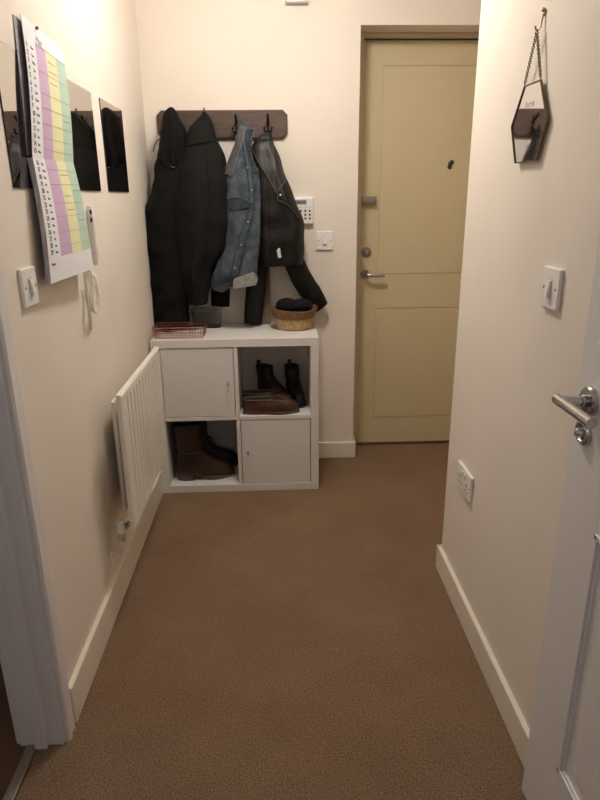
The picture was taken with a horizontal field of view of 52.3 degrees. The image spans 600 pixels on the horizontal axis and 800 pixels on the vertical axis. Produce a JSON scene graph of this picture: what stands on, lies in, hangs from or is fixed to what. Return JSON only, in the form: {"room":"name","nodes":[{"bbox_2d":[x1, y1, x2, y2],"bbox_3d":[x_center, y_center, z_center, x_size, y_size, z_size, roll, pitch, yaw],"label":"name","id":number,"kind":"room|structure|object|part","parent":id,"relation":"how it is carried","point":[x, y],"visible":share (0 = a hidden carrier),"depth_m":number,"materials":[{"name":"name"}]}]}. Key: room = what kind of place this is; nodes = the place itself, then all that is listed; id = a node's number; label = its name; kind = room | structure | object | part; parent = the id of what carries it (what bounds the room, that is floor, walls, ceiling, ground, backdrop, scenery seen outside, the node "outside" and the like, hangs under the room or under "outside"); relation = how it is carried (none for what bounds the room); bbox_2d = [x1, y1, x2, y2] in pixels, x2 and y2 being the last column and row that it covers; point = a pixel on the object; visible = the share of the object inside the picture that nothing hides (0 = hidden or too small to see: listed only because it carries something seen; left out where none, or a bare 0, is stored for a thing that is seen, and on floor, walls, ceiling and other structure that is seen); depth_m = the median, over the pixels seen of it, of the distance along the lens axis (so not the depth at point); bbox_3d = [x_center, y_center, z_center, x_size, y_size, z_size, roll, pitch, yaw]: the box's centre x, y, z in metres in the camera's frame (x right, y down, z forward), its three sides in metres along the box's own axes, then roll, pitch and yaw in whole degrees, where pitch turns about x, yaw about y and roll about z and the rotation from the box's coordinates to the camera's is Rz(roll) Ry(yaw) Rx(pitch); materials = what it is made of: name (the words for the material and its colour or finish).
{"room":"entrance hallway","nodes":[
{"label":"entrance hallway","id":0,"kind":"room"},
{"bbox_2d":[0,0,157,683],"bbox_3d":[-0.692,-0.138,1.051,0.115,2.420,4.536,-1,18,-2],"label":"wall","id":1,"kind":"structure","parent":0,"point":[70,373],"depth_m":1.87,"materials":[{"name":"paint"}]},
{"bbox_2d":[0,41,32,188],"bbox_3d":[-0.659,-0.675,1.486,0.004,0.304,0.303,-1,18,-2],"label":"mirror","id":2,"kind":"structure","parent":1,"relation":"attached to","point":[10,86],"depth_m":1.39,"materials":[{"name":"grey mirror"}]},
{"bbox_2d":[17,266,38,308],"bbox_3d":[-0.641,-0.270,1.454,0.020,0.090,0.086,-1,18,-2],"label":"light switch","id":3,"kind":"object","parent":1,"relation":"attached to","point":[26,276],"visible":1,"depth_m":1.44,"materials":[{"name":"white plastic"}]},
{"bbox_2d":[0,363,64,749],"bbox_3d":[-0.681,0.081,0.899,0.115,2.061,0.910,-1,18,-2],"label":"door frame","id":4,"kind":"structure","parent":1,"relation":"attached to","point":[23,636],"depth_m":1.50,"materials":[{"name":"white paint"}]},
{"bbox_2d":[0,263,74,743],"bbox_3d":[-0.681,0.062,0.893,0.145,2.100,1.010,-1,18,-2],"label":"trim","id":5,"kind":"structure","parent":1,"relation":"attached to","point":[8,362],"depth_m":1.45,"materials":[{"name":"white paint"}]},
{"bbox_2d":[13,14,92,283],"bbox_3d":[-0.642,-0.643,1.619,0.045,0.616,0.413,-1,18,-2],"label":"calendar","id":6,"kind":"object","parent":1,"relation":"attached to","point":[67,253],"visible":1,"depth_m":1.57,"materials":[{"name":"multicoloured paper"}]},
{"bbox_2d":[67,79,100,190],"bbox_3d":[-0.677,-0.811,1.896,0.004,0.304,0.302,-1,18,-2],"label":"mirror","id":7,"kind":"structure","parent":1,"relation":"attached to","point":[85,158],"depth_m":1.91,"materials":[{"name":"grey mirror"}]},
{"bbox_2d":[84,206,99,329],"bbox_3d":[-0.649,-0.405,1.898,0.042,0.378,0.137,-1,18,-2],"label":"phone","id":8,"kind":"object","parent":1,"relation":"attached to","point":[89,211],"visible":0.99,"depth_m":1.90,"materials":[{"name":"white plastic"}]},
{"bbox_3d":[-0.638,-0.337,1.894,0.014,0.136,0.087,-1,18,-2],"label":"coiled cord","id":9,"kind":"part","parent":8,"relation":"part of","materials":[{"name":"white plastic"}]},
{"bbox_2d":[99,98,128,191],"bbox_3d":[-0.694,-0.943,2.293,0.004,0.304,0.318,-1,18,-2],"label":"mirror","id":10,"kind":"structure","parent":1,"relation":"attached to","point":[111,116],"depth_m":2.27,"materials":[{"name":"grey mirror"}]},
{"bbox_2d":[68,468,162,722],"bbox_3d":[-0.665,0.562,2.524,0.017,0.122,1.784,-1,18,-2],"label":"baseboard","id":11,"kind":"structure","parent":1,"relation":"attached to","point":[81,680],"depth_m":2.05,"materials":[{"name":"white wood"}]},
{"bbox_2d":[110,347,167,563],"bbox_3d":[-0.626,0.180,2.318,0.113,0.625,0.665,-1,18,-2],"label":"radiator","id":12,"kind":"object","parent":1,"relation":"attached to","point":[138,416],"visible":1,"depth_m":2.15,"materials":[{"name":"white metal"}]},
{"bbox_3d":[-0.638,0.118,2.356,0.014,0.407,0.514,-1,18,-2],"label":"panel","id":13,"kind":"part","parent":12,"relation":"part of","materials":[{"name":"white metal"}]},
{"bbox_2d":[0,443,525,799],"bbox_3d":[-0.354,1.010,1.438,4.150,0.050,4.520,-1,18,-2],"label":"floor","id":14,"kind":"structure","parent":0,"point":[301,644],"depth_m":1.90,"materials":[{"name":"brown carpet"}]},
{"bbox_2d":[2,745,35,799],"bbox_3d":[-0.697,1.058,1.223,0.028,0.008,0.860,-1,18,-2],"label":"threshold strip","id":15,"kind":"object","parent":14,"relation":"on","point":[13,788],"visible":1,"depth_m":1.55,"materials":[{"name":"silver metal"}]},
{"bbox_2d":[150,322,318,492],"bbox_3d":[-0.302,0.031,3.082,0.770,0.770,0.387,-1,18,-2],"label":"shelf unit","id":16,"kind":"object","parent":14,"relation":"on","point":[276,452],"visible":0.92,"depth_m":2.92,"materials":[{"name":"white laminate"}]},
{"bbox_3d":[-0.668,0.037,3.076,0.038,0.694,0.372,-1,18,-2],"label":"panel","id":17,"kind":"part","parent":16,"relation":"part of","materials":[{"name":"white laminate"}]},
{"bbox_2d":[152,322,206,338],"bbox_3d":[-0.559,-0.326,2.857,0.240,0.052,0.134,-1,18,-2],"label":"wire basket","id":18,"kind":"object","parent":16,"relation":"on","point":[156,334],"visible":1,"depth_m":2.83,"materials":[{"name":"orange metal"}]},
{"bbox_3d":[-0.475,-0.081,2.861,0.332,0.332,0.016,-1,18,-2],"label":"door","id":19,"kind":"part","parent":16,"relation":"part of","materials":[{"name":"white laminate"}]},
{"bbox_2d":[165,401,235,421],"bbox_3d":[-0.480,0.033,3.083,0.338,0.018,0.371,-1,18,-2],"label":"shelf","id":20,"kind":"object","parent":16,"relation":"attached to","point":[231,415],"depth_m":2.91,"materials":[{"name":"white laminate"}]},
{"bbox_2d":[172,421,234,480],"bbox_3d":[-0.479,0.244,3.057,0.297,0.310,0.110,-5,19,-12],"label":"boot","id":21,"kind":"object","parent":16,"relation":"on","point":[193,460],"visible":0.91,"depth_m":3.03,"materials":[{"name":"brown leather"}]},
{"bbox_2d":[191,306,222,327],"bbox_3d":[-0.463,-0.415,3.059,0.154,0.093,0.106,-1,18,-2],"label":"plastic tub","id":22,"kind":"object","parent":16,"relation":"on","point":[212,315],"visible":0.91,"depth_m":3.02,"materials":[{"name":"clear"}]},
{"bbox_3d":[-0.464,-0.453,3.046,0.154,0.014,0.106,-1,18,-2],"label":"tub lid","id":23,"kind":"part","parent":22,"relation":"part of","materials":[{"name":"black plastic"}]},
{"bbox_2d":[201,421,237,465],"bbox_3d":[-0.471,0.202,3.183,0.297,0.310,0.110,-4,19,-10],"label":"boot","id":24,"kind":"object","parent":16,"relation":"on","point":[213,449],"visible":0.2,"depth_m":3.18,"materials":[{"name":"black leather"}]},
{"bbox_3d":[-0.306,-0.318,2.974,0.770,0.038,0.373,-1,18,-2],"label":"panel","id":25,"kind":"part","parent":16,"relation":"part of","materials":[{"name":"white laminate"}]},
{"bbox_3d":[-0.299,0.376,3.204,0.770,0.038,0.373,-1,18,-2],"label":"panel","id":26,"kind":"part","parent":16,"relation":"part of","materials":[{"name":"white laminate"}]},
{"bbox_2d":[262,267,270,323],"bbox_3d":[-0.172,-0.581,3.068,0.042,0.400,0.040,-1,18,-2],"label":"wooden board","id":27,"kind":"object","parent":16,"relation":"on","point":[266,314],"visible":0.49,"depth_m":3.09,"materials":[{"name":"wood"}]},
{"bbox_2d":[242,387,292,408],"bbox_3d":[-0.157,-0.010,3.010,0.259,0.102,0.087,-1,18,-2],"label":"loafer","id":28,"kind":"object","parent":16,"relation":"on","point":[258,392],"visible":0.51,"depth_m":2.99,"materials":[{"name":"brown leather"}]},
{"bbox_2d":[243,394,299,414],"bbox_3d":[-0.140,0.018,2.947,0.276,0.090,0.091,-2,18,-5],"label":"loafer","id":29,"kind":"object","parent":16,"relation":"on","point":[274,404],"visible":1,"depth_m":2.92,"materials":[{"name":"brown leather"}]},
{"bbox_2d":[256,359,289,394],"bbox_3d":[-0.135,-0.092,3.119,0.088,0.190,0.247,-17,24,-40],"label":"boot","id":30,"kind":"object","parent":16,"relation":"on","point":[266,379],"visible":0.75,"depth_m":3.12,"materials":[{"name":"black leather"}]},
{"bbox_3d":[-0.205,-0.136,3.131,0.004,0.053,0.034,-16,24,-40],"label":"elastic panel","id":31,"kind":"part","parent":30,"relation":"part of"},
{"bbox_2d":[240,392,310,419],"bbox_3d":[-0.125,0.025,3.096,0.338,0.018,0.371,-1,18,-2],"label":"shelf","id":32,"kind":"object","parent":16,"relation":"attached to","point":[305,412],"depth_m":2.93,"materials":[{"name":"white laminate"}]},
{"bbox_3d":[-0.116,0.249,2.986,0.332,0.332,0.016,-1,18,-2],"label":"door","id":33,"kind":"part","parent":16,"relation":"part of","materials":[{"name":"white laminate"}]},
{"bbox_2d":[270,304,316,330],"bbox_3d":[-0.030,-0.408,3.003,0.232,0.106,0.232,-1,18,-2],"label":"woven basket","id":34,"kind":"object","parent":16,"relation":"on","point":[284,320],"visible":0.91,"depth_m":2.93,"materials":[{"name":"beige wicker"}]},
{"bbox_2d":[276,298,293,311],"bbox_3d":[-0.065,-0.460,2.977,0.107,0.073,0.106,-1,18,-2],"label":"hat","id":35,"kind":"object","parent":34,"relation":"in","point":[285,304],"visible":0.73,"depth_m":2.94,"materials":[{"name":"black fabric"}]},
{"bbox_2d":[292,298,312,311],"bbox_3d":[0.005,-0.463,2.975,0.102,0.063,0.123,17,25,42],"label":"scarf","id":36,"kind":"object","parent":34,"relation":"in","point":[302,304],"visible":0.88,"depth_m":2.94,"materials":[{"name":"black fabric"}]},
{"bbox_2d":[284,359,305,407],"bbox_3d":[-0.025,-0.086,3.098,0.088,0.190,0.247,-5,19,-13],"label":"boot","id":37,"kind":"object","parent":16,"relation":"on","point":[291,370],"visible":0.94,"depth_m":3.09,"materials":[{"name":"black leather"}]},
{"bbox_3d":[0.063,0.021,3.102,0.038,0.694,0.372,-1,18,-2],"label":"panel","id":38,"kind":"part","parent":16,"relation":"part of","materials":[{"name":"white laminate"}]},
{"bbox_2d":[135,0,480,444],"bbox_3d":[0.390,-0.854,3.172,2.458,2.420,0.250,-1,18,-2],"label":"wall","id":39,"kind":"structure","parent":0,"point":[302,61],"depth_m":2.83,"materials":[{"name":"paint"}]},
{"bbox_2d":[156,110,287,138],"bbox_3d":[-0.360,-1.278,2.825,0.607,0.122,0.080,-1,18,-2],"label":"coat rack","id":40,"kind":"object","parent":39,"relation":"attached to","point":[226,123],"visible":0.48,"depth_m":2.84,"materials":[{"name":"brown wood"}]},
{"bbox_2d":[145,107,189,329],"bbox_3d":[-0.612,-0.829,2.862,0.240,0.985,0.210,-1,18,-2],"label":"black parka","id":41,"kind":"object","parent":40,"relation":"hanging from","point":[169,297],"visible":0.77,"depth_m":2.79,"materials":[{"name":"fabric"}]},
{"bbox_2d":[157,107,186,165],"bbox_3d":[-0.579,-1.183,2.754,0.138,0.247,0.191,-1,18,-2],"label":"hood","id":42,"kind":"object","parent":41,"relation":"attached to","point":[173,133],"depth_m":2.69,"materials":[{"name":"black fabric"}]},
{"bbox_2d":[178,108,229,306],"bbox_3d":[-0.444,-0.871,2.835,0.281,0.899,0.240,-1,18,-2],"label":"coat","id":43,"kind":"object","parent":40,"relation":"hanging from","point":[203,188],"visible":0.82,"depth_m":2.75,"materials":[{"name":"fabric"}]},
{"bbox_2d":[210,121,260,291],"bbox_3d":[-0.308,-0.885,2.836,0.255,0.749,0.209,-1,18,-2],"label":"denim jacket","id":44,"kind":"object","parent":40,"relation":"hanging from","point":[236,268],"visible":0.98,"depth_m":2.78,"materials":[{"name":"blue fabric"}]},
{"bbox_2d":[244,132,327,324],"bbox_3d":[-0.072,-0.796,2.918,0.424,0.888,0.184,-1,18,-2],"label":"leather jacket","id":45,"kind":"object","parent":40,"relation":"hanging from","point":[282,222],"visible":0.86,"depth_m":2.85,"materials":[{"name":"black leather"}]},
{"bbox_2d":[218,436,355,457],"bbox_3d":[-0.201,0.271,3.433,1.017,0.092,0.115,-1,18,-2],"label":"baseboard","id":46,"kind":"structure","parent":39,"relation":"attached to","point":[326,449],"depth_m":3.39,"materials":[{"name":"white wood"}]},
{"bbox_2d":[285,0,307,3],"bbox_3d":[-0.016,-1.823,2.682,0.102,0.140,0.036,-1,18,-2],"label":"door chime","id":47,"kind":"object","parent":39,"relation":"attached to","point":[286,1],"visible":1,"depth_m":2.69,"materials":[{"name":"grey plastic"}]},
{"bbox_2d":[295,197,312,223],"bbox_3d":[-0.005,-0.925,2.986,0.138,0.124,0.029,-1,18,-2],"label":"alarm keypad","id":48,"kind":"object","parent":39,"relation":"attached to","point":[305,204],"visible":0.56,"depth_m":2.97,"materials":[{"name":"white plastic"}]},
{"bbox_2d":[316,231,332,249],"bbox_3d":[0.122,-0.793,3.038,0.086,0.090,0.020,-1,18,-2],"label":"light switch","id":49,"kind":"object","parent":39,"relation":"attached to","point":[324,239],"visible":1,"depth_m":3.04,"materials":[{"name":"white plastic"}]},
{"bbox_2d":[353,32,478,444],"bbox_3d":[0.717,-0.752,3.288,0.880,2.128,0.149,-1,18,-2],"label":"door","id":50,"kind":"structure","parent":39,"relation":"in","point":[416,99],"depth_m":3.21,"materials":[{"name":"beige paint"}]},
{"bbox_3d":[0.395,-0.666,3.252,0.107,0.022,0.054,-1,18,-2],"label":"lever handle","id":51,"kind":"part","parent":50,"relation":"part of","materials":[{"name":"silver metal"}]},
{"bbox_2d":[442,0,599,728],"bbox_3d":[0.652,0.037,0.482,0.100,2.420,3.239,-1,18,-2],"label":"wall","id":52,"kind":"structure","parent":0,"point":[514,353],"depth_m":1.56,"materials":[{"name":"paint"}]},
{"bbox_2d":[456,460,473,503],"bbox_3d":[0.545,0.270,2.027,0.014,0.090,0.148,-1,18,-2],"label":"power socket","id":53,"kind":"object","parent":52,"relation":"attached to","point":[465,481],"visible":1,"depth_m":2.00,"materials":[{"name":"white plastic"}]},
{"bbox_2d":[435,544,529,768],"bbox_3d":[0.644,0.975,1.276,0.130,0.100,2.354,-1,18,-2],"label":"baseboard","id":54,"kind":"structure","parent":52,"relation":"attached to","point":[513,718],"depth_m":1.82,"materials":[{"name":"white wood"}]},
{"bbox_2d":[511,7,547,163],"bbox_3d":[0.541,-0.729,1.428,0.022,0.323,0.214,-1,18,-2],"label":"mirror","id":55,"kind":"object","parent":52,"relation":"attached to","point":[530,119],"visible":1,"depth_m":1.43,"materials":[{"name":"white mirror"}]},
{"bbox_3d":[0.543,-0.658,1.451,0.002,0.168,0.207,-1,18,-2],"label":"glass","id":56,"kind":"part","parent":55,"relation":"part of","materials":[{"name":"white mirror"}]},
{"bbox_3d":[0.542,-0.658,1.451,0.005,0.173,0.214,-1,18,-2],"label":"frame","id":57,"kind":"part","parent":55,"relation":"part of","materials":[{"name":"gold metal"}]},
{"bbox_3d":[0.537,-0.795,1.423,0.008,0.104,0.059,0,18,2],"label":"chain","id":58,"kind":"part","parent":55,"relation":"part of","materials":[{"name":"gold metal"}]},
{"bbox_3d":[0.539,-0.779,1.378,0.008,0.105,0.044,-3,19,-8],"label":"chain","id":59,"kind":"part","parent":55,"relation":"part of","materials":[{"name":"gold metal"}]},
{"bbox_2d":[540,266,563,311],"bbox_3d":[0.555,-0.248,1.357,0.020,0.090,0.086,-1,18,-2],"label":"light switch","id":60,"kind":"object","parent":52,"relation":"attached to","point":[552,283],"visible":1,"depth_m":1.34,"materials":[{"name":"white plastic"}]},
{"bbox_2d":[522,234,599,799],"bbox_3d":[0.530,0.130,0.814,0.108,1.973,0.759,-1,18,-2],"label":"door","id":61,"kind":"structure","parent":52,"relation":"in","point":[562,762],"depth_m":1.19,"materials":[{"name":"white paint"}]},
{"bbox_3d":[0.499,0.019,1.062,0.068,0.025,0.130,-1,18,-2],"label":"lever handle","id":62,"kind":"part","parent":61,"relation":"part of","materials":[{"name":"silver metal"}]},
{"bbox_3d":[0.549,0.086,0.790,0.015,1.625,0.505,-1,18,-2],"label":"panel moulding","id":63,"kind":"part","parent":61,"relation":"part of","materials":[{"name":"white paint"}]}
]}

